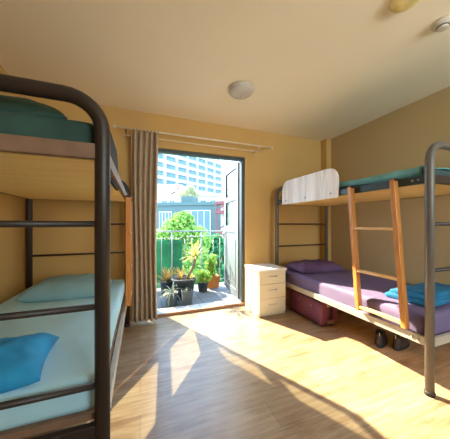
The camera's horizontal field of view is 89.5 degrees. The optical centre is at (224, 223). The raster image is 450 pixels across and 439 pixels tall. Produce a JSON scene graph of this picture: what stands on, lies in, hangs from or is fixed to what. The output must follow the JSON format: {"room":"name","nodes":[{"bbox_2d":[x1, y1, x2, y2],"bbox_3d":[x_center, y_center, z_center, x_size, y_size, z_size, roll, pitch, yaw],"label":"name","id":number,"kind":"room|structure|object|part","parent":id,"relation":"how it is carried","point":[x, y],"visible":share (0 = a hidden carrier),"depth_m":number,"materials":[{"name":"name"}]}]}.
{"room":"dormitory","nodes":[
{"label":"dormitory","id":0,"kind":"room"},
{"bbox_2d":[0,65,24,303],"bbox_3d":[-1.356,-0.058,0.128,0.120,2.715,5.230,0,0,-21],"label":"wall","id":1,"kind":"structure","parent":0,"point":[12,208],"depth_m":2.19,"materials":[{"name":"paint"}]},
{"bbox_2d":[25,95,320,320],"bbox_3d":[-0.246,-0.058,3.250,4.145,2.715,0.160,0,0,-21],"label":"wall","id":2,"kind":"structure","parent":0,"point":[291,157],"depth_m":3.19,"materials":[{"name":"paint"}]},
{"bbox_2d":[124,135,258,153],"bbox_3d":[-0.365,-1.071,3.090,1.840,0.023,0.058,0,0,-21],"label":"curtain rod","id":3,"kind":"object","parent":2,"relation":"attached to","point":[124,135],"visible":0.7,"depth_m":3.10,"materials":[{"name":"white metal"}]},
{"bbox_2d":[113,125,272,150],"bbox_3d":[-0.314,-1.116,3.054,2.138,0.056,0.160,0,0,-21],"label":"curtain rod","id":4,"kind":"object","parent":2,"relation":"attached to","point":[114,126],"visible":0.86,"depth_m":2.91,"materials":[{"name":"white metal"}]},
{"bbox_2d":[131,130,157,322],"bbox_3d":[-0.968,0.028,2.743,0.308,2.275,0.084,0,0,-21],"label":"curtain","id":5,"kind":"object","parent":4,"relation":"hanging from","point":[144,146],"visible":1,"depth_m":2.73,"materials":[{"name":"brown fabric"}]},
{"bbox_2d":[157,299,243,313],"bbox_3d":[-0.445,1.210,3.203,1.510,0.080,0.188,0,0,-21],"label":"trim","id":6,"kind":"structure","parent":2,"relation":"attached to","point":[234,301],"depth_m":3.22,"materials":[{"name":"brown wood"}]},
{"bbox_2d":[158,148,243,301],"bbox_3d":[-0.536,0.090,3.589,1.625,2.160,0.938,0,0,-21],"label":"door","id":7,"kind":"structure","parent":2,"relation":"in","point":[233,233],"depth_m":3.55,"materials":[{"name":"grey"}]},
{"bbox_3d":[0.110,0.593,3.888,0.016,0.905,0.620,0,0,-15],"label":"kick panel","id":8,"kind":"part","parent":7,"relation":"part of","materials":[{"name":"grey metal"}]},
{"bbox_3d":[0.110,0.623,3.888,0.028,0.725,0.520,0,0,-15],"label":"panel moulding","id":9,"kind":"part","parent":7,"relation":"part of","materials":[{"name":"grey metal"}]},
{"bbox_3d":[0.110,-0.680,3.888,0.006,0.404,0.604,0,0,-15],"label":"pane","id":10,"kind":"part","parent":7,"relation":"part of","materials":[{"name":"clear glass"}]},
{"bbox_3d":[0.110,-0.175,3.888,0.006,0.404,0.604,0,0,-15],"label":"pane","id":11,"kind":"part","parent":7,"relation":"part of","materials":[{"name":"clear glass"}]},
{"bbox_2d":[157,302,244,316],"bbox_3d":[-0.408,1.183,3.104,1.550,0.034,0.024,0,0,-21],"label":"trim","id":12,"kind":"structure","parent":2,"relation":"attached to","point":[237,304],"depth_m":3.11,"materials":[{"name":"brown wood"}]},
{"bbox_2d":[157,282,236,308],"bbox_3d":[-0.684,1.290,3.828,3.800,0.180,1.150,0,0,-21],"label":"floor","id":13,"kind":"structure","parent":0,"point":[222,293],"depth_m":3.76,"materials":[{"name":"tile"}]},
{"bbox_2d":[157,266,177,295],"bbox_3d":[-0.978,0.936,3.886,0.503,0.527,0.467,0,0,36],"label":"bromeliad","id":14,"kind":"object","parent":13,"relation":"on","point":[166,281],"visible":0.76,"depth_m":3.81,"materials":[{"name":"orange plant"}]},
{"bbox_2d":[159,279,172,295],"bbox_3d":[-0.991,1.080,3.878,0.247,0.240,0.245,0,0,-20],"label":"pot","id":15,"kind":"object","parent":14,"relation":"on","point":[164,283],"depth_m":3.79,"materials":[{"name":"grey plastic"}]},
{"bbox_2d":[158,282,184,307],"bbox_3d":[-0.808,1.036,3.365,0.415,0.329,0.408,0,0,33],"label":"aloe","id":16,"kind":"object","parent":13,"relation":"on","point":[171,295],"visible":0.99,"depth_m":3.30,"materials":[{"name":"green plant"}]},
{"bbox_2d":[165,290,177,306],"bbox_3d":[-0.794,1.105,3.365,0.196,0.190,0.194,0,0,-20],"label":"pot","id":17,"kind":"object","parent":16,"relation":"on","point":[173,300],"depth_m":3.30,"materials":[{"name":"grey stone"}]},
{"bbox_2d":[173,267,185,274],"bbox_3d":[-0.782,0.964,4.123,0.340,0.473,0.477,0,0,-21],"label":"bromeliad","id":18,"kind":"object","parent":13,"relation":"on","point":[173,267],"visible":0.29,"depth_m":4.08,"materials":[{"name":"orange plant"}]},
{"bbox_2d":[181,287,192,305],"bbox_3d":[-0.571,1.065,3.384,0.150,0.271,0.150,0,0,-21],"label":"potted succulent","id":19,"kind":"object","parent":13,"relation":"on","point":[186,295],"visible":0.99,"depth_m":3.33,"materials":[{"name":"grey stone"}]},
{"bbox_2d":[171,240,207,300],"bbox_3d":[-0.576,0.717,3.738,0.615,0.966,0.547,0,0,-45],"label":"yucca","id":20,"kind":"object","parent":13,"relation":"on","point":[182,281],"visible":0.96,"depth_m":3.65,"materials":[{"name":"green leaves"},{"name":"grey brown bark"},{"name":"charcoal plastic"}]},
{"bbox_2d":[171,275,195,300],"bbox_3d":[-0.671,1.035,3.678,0.391,0.330,0.388,0,0,-20],"label":"pot","id":21,"kind":"object","parent":20,"relation":"on","point":[183,281],"depth_m":3.55,"materials":[{"name":"grey plastic"}]},
{"bbox_2d":[156,230,223,284],"bbox_3d":[-0.864,0.663,4.310,3.800,1.074,0.028,0,0,-21],"label":"balcony railing","id":22,"kind":"object","parent":13,"relation":"on","point":[201,231],"visible":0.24,"depth_m":4.34,"materials":[{"name":"white metal"}]},
{"bbox_2d":[156,240,181,281],"bbox_3d":[-1.691,0.690,4.036,1.861,0.780,0.040,0,0,-21],"label":"shade net","id":23,"kind":"object","parent":22,"relation":"attached to","point":[166,244],"visible":0.17,"depth_m":4.26,"materials":[{"name":"green fabric"}]},
{"bbox_3d":[-0.864,0.217,4.310,3.800,0.122,0.016,0,0,-20],"label":"rail","id":24,"kind":"part","parent":22,"relation":"part of","materials":[{"name":"white metal"}]},
{"bbox_3d":[-0.864,0.140,4.310,3.800,0.028,0.028,0,0,-20],"label":"rail","id":25,"kind":"part","parent":22,"relation":"part of","materials":[{"name":"white metal"}]},
{"bbox_2d":[194,269,211,291],"bbox_3d":[-0.392,1.001,4.059,0.356,0.397,0.284,0,0,-21],"label":"potted shrub","id":26,"kind":"object","parent":13,"relation":"on","point":[203,283],"visible":0.98,"depth_m":4.00,"materials":[{"name":"green plant"}]},
{"bbox_2d":[197,282,208,291],"bbox_3d":[-0.396,1.115,4.058,0.206,0.170,0.204,0,0,-20],"label":"pot","id":27,"kind":"object","parent":26,"relation":"on","point":[202,286],"depth_m":3.98,"materials":[{"name":"grey plastic"}]},
{"bbox_2d":[205,253,219,288],"bbox_3d":[-0.255,0.881,4.346,0.267,0.638,0.260,0,0,-21],"label":"potted shrub","id":28,"kind":"object","parent":13,"relation":"on","point":[214,283],"visible":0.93,"depth_m":4.30,"materials":[{"name":"green plant"}]},
{"bbox_2d":[207,274,219,288],"bbox_3d":[-0.258,1.090,4.345,0.260,0.220,0.260,0,0,-20],"label":"pot","id":29,"kind":"object","parent":28,"relation":"on","point":[214,283],"depth_m":4.25,"materials":[{"name":"orange ceramic"}]},
{"bbox_2d":[0,0,449,140],"bbox_3d":[0.638,-1.475,0.884,4.345,0.120,5.210,0,0,-21],"label":"ceiling","id":30,"kind":"structure","parent":0,"point":[319,70],"depth_m":1.92,"materials":[{"name":"beige paint"}]},
{"bbox_2d":[227,81,254,98],"bbox_3d":[0.167,-1.372,2.379,0.284,0.086,0.284,0,0,-21],"label":"ceiling lamp","id":31,"kind":"object","parent":30,"relation":"attached to","point":[238,89],"visible":1,"depth_m":2.31,"materials":[{"name":"beige plastic"}]},
{"bbox_2d":[388,0,418,12],"bbox_3d":[1.126,-1.389,1.414,0.176,0.052,0.175,0,0,-21],"label":"ceiling lamp","id":32,"kind":"object","parent":30,"relation":"attached to","point":[395,6],"visible":1,"depth_m":1.42,"materials":[{"name":"beige plastic"}]},
{"bbox_2d":[431,14,449,31],"bbox_3d":[1.525,-1.390,1.590,0.124,0.050,0.123,0,0,-21],"label":"smoke detector","id":33,"kind":"object","parent":30,"relation":"attached to","point":[441,24],"visible":1,"depth_m":1.57,"materials":[{"name":"beige plastic"}]},
{"bbox_2d":[21,299,449,438],"bbox_3d":[0.666,1.250,0.810,4.345,0.100,5.050,0,0,-21],"label":"floor","id":34,"kind":"structure","parent":0,"point":[230,372],"depth_m":1.75,"materials":[{"name":"brown wood"}]},
{"bbox_2d":[0,74,129,438],"bbox_3d":[-1.257,0.336,1.628,0.994,1.728,1.933,0,0,-21],"label":"bunk bed","id":35,"kind":"object","parent":34,"relation":"on","point":[31,168],"visible":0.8,"depth_m":0.89,"materials":[{"name":"brown metal"}]},
{"bbox_2d":[0,111,93,142],"bbox_3d":[-1.258,-0.351,1.629,0.895,0.160,1.810,0,0,-21],"label":"mattress","id":36,"kind":"object","parent":35,"relation":"on","point":[12,123],"visible":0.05,"depth_m":0.88,"materials":[{"name":"teal fabric"}]},
{"bbox_2d":[0,95,66,118],"bbox_3d":[-1.104,-0.495,1.039,0.740,0.142,0.460,0,0,-23],"label":"pillow","id":37,"kind":"object","parent":36,"relation":"on","point":[7,103],"visible":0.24,"depth_m":0.93,"materials":[{"name":"teal fabric"}]},
{"bbox_3d":[-0.929,-0.288,0.752,0.890,0.060,0.028,0,0,-20],"label":"rail","id":38,"kind":"part","parent":35,"relation":"part of","materials":[{"name":"brown wood"}]},
{"bbox_2d":[0,279,124,430],"bbox_3d":[-1.256,0.694,1.628,0.895,0.143,1.810,0,0,-21],"label":"mattress","id":39,"kind":"object","parent":35,"relation":"on","point":[69,363],"visible":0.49,"depth_m":1.10,"materials":[{"name":"teal fabric"}]},
{"bbox_2d":[0,333,59,393],"bbox_3d":[-1.085,0.572,0.902,0.640,0.125,0.380,0,0,-26],"label":"blanket","id":40,"kind":"object","parent":39,"relation":"on","point":[22,358],"visible":1,"depth_m":0.93,"materials":[{"name":"blue fabric"}]},
{"bbox_2d":[15,273,112,301],"bbox_3d":[-1.395,0.553,2.062,0.630,0.158,0.440,0,0,-18],"label":"pillow","id":41,"kind":"object","parent":39,"relation":"on","point":[64,287],"visible":0.83,"depth_m":1.89,"materials":[{"name":"teal fabric"}]},
{"bbox_3d":[-1.257,-0.265,1.628,0.898,0.013,1.830,0,0,-20],"label":"board","id":42,"kind":"part","parent":35,"relation":"part of","materials":[{"name":"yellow wood"}]},
{"bbox_3d":[-1.257,0.779,1.628,0.890,0.028,1.830,0,0,-20],"label":"board","id":43,"kind":"part","parent":35,"relation":"part of","materials":[{"name":"brown wood"}]},
{"bbox_3d":[-0.929,0.825,0.752,0.890,0.060,0.028,0,0,-20],"label":"rail","id":44,"kind":"part","parent":35,"relation":"part of","materials":[{"name":"brown metal"}]},
{"bbox_3d":[-1.584,0.336,2.504,0.987,1.728,0.057,0,0,-20],"label":"frame","id":45,"kind":"part","parent":35,"relation":"part of","materials":[{"name":"brown metal"}]},
{"bbox_3d":[-0.821,-0.288,1.791,0.028,0.060,1.830,0,0,-20],"label":"rail","id":46,"kind":"part","parent":35,"relation":"part of","materials":[{"name":"brown wood"}]},
{"bbox_3d":[-0.833,0.825,1.786,0.054,0.060,1.830,0,0,-20],"label":"rail","id":47,"kind":"part","parent":35,"relation":"part of","materials":[{"name":"wood"}]},
{"bbox_2d":[125,195,131,305],"bbox_3d":[-0.970,0.252,2.299,0.048,1.036,0.430,0,0,-21],"label":"ladder","id":48,"kind":"object","parent":35,"relation":"attached to","point":[128,201],"visible":1,"depth_m":2.12,"materials":[{"name":"brown wood"}]},
{"bbox_3d":[-1.033,0.254,2.470,0.048,1.033,0.066,0,0,-20],"label":"leg","id":49,"kind":"part","parent":48,"relation":"part of","materials":[{"name":"brown wood"}]},
{"bbox_2d":[244,263,286,317],"bbox_3d":[0.555,0.893,3.142,0.424,0.613,0.443,0,0,-21],"label":"nightstand","id":50,"kind":"object","parent":34,"relation":"on","point":[264,282],"visible":1,"depth_m":2.98,"materials":[{"name":"beige laminate"}]},
{"bbox_3d":[0.559,0.698,3.131,0.394,0.161,0.366,0,0,-20],"label":"drawer","id":51,"kind":"part","parent":50,"relation":"part of","materials":[{"name":"beige laminate"}]},
{"bbox_3d":[0.559,0.873,3.131,0.394,0.182,0.366,0,0,-20],"label":"drawer","id":52,"kind":"part","parent":50,"relation":"part of","materials":[{"name":"beige laminate"}]},
{"bbox_3d":[0.559,1.060,3.131,0.394,0.184,0.366,0,0,-20],"label":"drawer","id":53,"kind":"part","parent":50,"relation":"part of","materials":[{"name":"beige laminate"}]},
{"bbox_2d":[290,289,336,325],"bbox_3d":[1.131,1.054,2.921,0.267,0.292,0.649,0,0,-21],"label":"suitcase","id":54,"kind":"object","parent":34,"relation":"on","point":[318,312],"visible":0.7,"depth_m":2.74,"materials":[{"name":"dark red plastic"},{"name":"black rubber"},{"name":"steel"}]},
{"bbox_2d":[275,141,449,397],"bbox_3d":[1.540,0.300,2.647,1.014,1.799,1.963,0,0,-21],"label":"bunk bed","id":55,"kind":"object","parent":34,"relation":"on","point":[320,188],"visible":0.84,"depth_m":1.92,"materials":[{"name":"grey metal"}]},
{"bbox_3d":[1.212,0.314,3.539,0.995,1.772,0.055,0,0,-20],"label":"frame","id":56,"kind":"part","parent":55,"relation":"part of","materials":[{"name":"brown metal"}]},
{"bbox_3d":[1.105,-0.320,2.484,0.028,0.060,1.860,0,0,-20],"label":"rail","id":57,"kind":"part","parent":55,"relation":"part of","materials":[{"name":"brown wood"}]},
{"bbox_3d":[1.117,0.835,2.489,0.054,0.060,1.860,0,0,-20],"label":"rail","id":58,"kind":"part","parent":55,"relation":"part of","materials":[{"name":"wood"}]},
{"bbox_2d":[280,168,449,199],"bbox_3d":[1.545,-0.362,2.648,0.909,0.119,1.837,0,0,-21],"label":"mattress","id":59,"kind":"object","parent":55,"relation":"on","point":[437,172],"visible":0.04,"depth_m":1.72,"materials":[{"name":"fabric"}]},
{"bbox_2d":[339,165,449,187],"bbox_3d":[1.607,-0.397,2.410,0.878,0.110,1.302,0,0,-21],"label":"sheet","id":60,"kind":"object","parent":59,"relation":"on","point":[417,171],"visible":0.26,"depth_m":1.86,"materials":[{"name":"teal fabric"}]},
{"bbox_3d":[1.545,-0.296,2.649,0.908,0.013,1.860,0,0,-20],"label":"board","id":61,"kind":"part","parent":55,"relation":"part of","materials":[{"name":"yellow wood"}]},
{"bbox_2d":[285,269,449,335],"bbox_3d":[1.540,0.750,2.648,0.918,0.190,1.837,0,0,-21],"label":"mattress","id":62,"kind":"object","parent":55,"relation":"on","point":[338,286],"visible":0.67,"depth_m":2.28,"materials":[{"name":"fabric"}]},
{"bbox_2d":[284,259,345,273],"bbox_3d":[1.272,0.586,3.251,0.700,0.152,0.440,0,0,-16],"label":"pillow","id":63,"kind":"object","parent":62,"relation":"on","point":[304,266],"visible":1,"depth_m":3.10,"materials":[{"name":"purple fabric"}]},
{"bbox_2d":[385,282,449,306],"bbox_3d":[1.841,0.604,2.053,0.710,0.104,0.358,0,0,-23],"label":"blanket","id":64,"kind":"object","parent":62,"relation":"on","point":[415,293],"visible":0.68,"depth_m":1.90,"materials":[{"name":"blue fabric"}]},
{"bbox_2d":[347,178,409,328],"bbox_3d":[1.267,0.214,1.923,0.048,1.135,0.510,0,0,-21],"label":"ladder","id":65,"kind":"object","parent":55,"relation":"attached to","point":[403,321],"visible":1,"depth_m":1.76,"materials":[{"name":"brown wood"}]},
{"bbox_3d":[1.200,0.215,2.101,0.048,1.132,0.120,0,0,-20],"label":"leg","id":66,"kind":"part","parent":65,"relation":"part of","materials":[{"name":"brown wood"}]},
{"bbox_3d":[1.335,0.215,1.740,0.048,1.132,0.120,0,0,-20],"label":"leg","id":67,"kind":"part","parent":65,"relation":"part of","materials":[{"name":"brown wood"}]},
{"bbox_3d":[1.878,0.300,1.759,0.995,1.799,0.055,0,0,-20],"label":"frame","id":68,"kind":"part","parent":55,"relation":"part of","materials":[{"name":"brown metal"}]},
{"bbox_3d":[1.878,-0.320,1.759,0.900,0.060,0.028,0,0,-20],"label":"rail","id":69,"kind":"part","parent":55,"relation":"part of","materials":[{"name":"brown wood"}]},
{"bbox_3d":[1.878,0.835,1.759,0.900,0.060,0.028,0,0,-20],"label":"rail","id":70,"kind":"part","parent":55,"relation":"part of","materials":[{"name":"wood"}]},
{"bbox_2d":[375,329,387,347],"bbox_3d":[1.589,1.127,2.312,0.108,0.145,0.299,0,0,40],"label":"shoe","id":71,"kind":"object","parent":34,"relation":"on","point":[381,340],"visible":1,"depth_m":2.23,"materials":[{"name":"black leather"}]},
{"bbox_2d":[393,333,409,350],"bbox_3d":[1.734,1.127,2.238,0.299,0.145,0.108,0,0,-36],"label":"shoe","id":72,"kind":"object","parent":34,"relation":"on","point":[400,343],"visible":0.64,"depth_m":2.16,"materials":[{"name":"black leather"}]},
{"bbox_2d":[331,86,449,284],"bbox_3d":[2.639,-0.058,1.622,0.120,2.715,5.230,0,0,-21],"label":"wall","id":73,"kind":"structure","parent":0,"point":[400,139],"depth_m":2.85,"materials":[{"name":"beige paint"}]},
{"bbox_2d":[321,138,330,260],"bbox_3d":[1.699,-0.107,3.822,0.100,2.615,0.130,0,0,-21],"label":"trim","id":74,"kind":"structure","parent":73,"relation":"attached to","point":[326,143],"depth_m":3.77,"materials":[{"name":"paint"}]},
{"label":"outside","id":75,"kind":"structure","parent":0,"visible":0},
{"bbox_3d":[-9.461,7.300,139.522,240.000,0.200,252.000,0,0,-20],"label":"ground","id":76,"kind":"structure","parent":75,"visible":0},
{"bbox_2d":[156,210,211,274],"bbox_3d":[-2.024,3.318,9.521,2.974,7.770,1.794,0,0,-4],"label":"street tree","id":77,"kind":"object","parent":76,"relation":"on","point":[183,220],"visible":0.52,"depth_m":9.28,"materials":[{"name":"green plant"}]},
{"bbox_2d":[176,185,200,200],"bbox_3d":[-5.917,0.383,37.009,4.009,13.637,2.322,0,0,-2],"label":"street tree","id":78,"kind":"object","parent":76,"relation":"on","point":[191,189],"visible":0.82,"depth_m":36.71,"materials":[{"name":"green plant"}]},
{"bbox_2d":[157,196,220,287],"bbox_3d":[-3.937,2.000,27.433,11.073,10.400,5.250,0,0,11],"label":"building","id":79,"kind":"structure","parent":76,"relation":"on","point":[204,214],"depth_m":24.75,"materials":[{"name":"blue grey painted plaster"},{"name":"glass"}]},
{"bbox_3d":[-6.652,-0.200,25.398,1.360,2.260,0.030,0,0,11],"label":"pane","id":80,"kind":"part","parent":79,"relation":"part of","materials":[{"name":"blue glass"}]},
{"bbox_3d":[-2.971,-0.050,24.709,2.760,2.760,0.030,0,0,11],"label":"pane","id":81,"kind":"part","parent":79,"relation":"part of","materials":[{"name":"blue glass"}]},
{"bbox_2d":[158,153,222,193],"bbox_3d":[-21.732,-10.400,86.747,16.300,35.200,46.900,0,0,38],"label":"tower","id":82,"kind":"structure","parent":76,"relation":"on","point":[206,175],"depth_m":86.38,"materials":[{"name":"white concrete"}]},
{"bbox_2d":[157,184,223,202],"bbox_3d":[-8.811,-0.250,45.825,19.106,14.900,6.317,0,0,6],"label":"building","id":83,"kind":"structure","parent":76,"relation":"on","point":[165,193],"depth_m":43.09,"materials":[{"name":"white paint"}]},
{"bbox_2d":[190,233,223,284],"bbox_3d":[-0.648,3.812,10.518,2.707,6.783,1.530,0,0,-5],"label":"street tree","id":84,"kind":"object","parent":76,"relation":"on","point":[215,236],"visible":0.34,"depth_m":10.28,"materials":[{"name":"green plant"}]},
{"bbox_2d":[215,201,223,237],"bbox_3d":[-0.113,2.500,22.314,1.105,9.400,1.500,0,0,30],"label":"stair tower","id":85,"kind":"structure","parent":76,"relation":"on","point":[221,203],"depth_m":21.89,"materials":[{"name":"red metal"}]}
]}

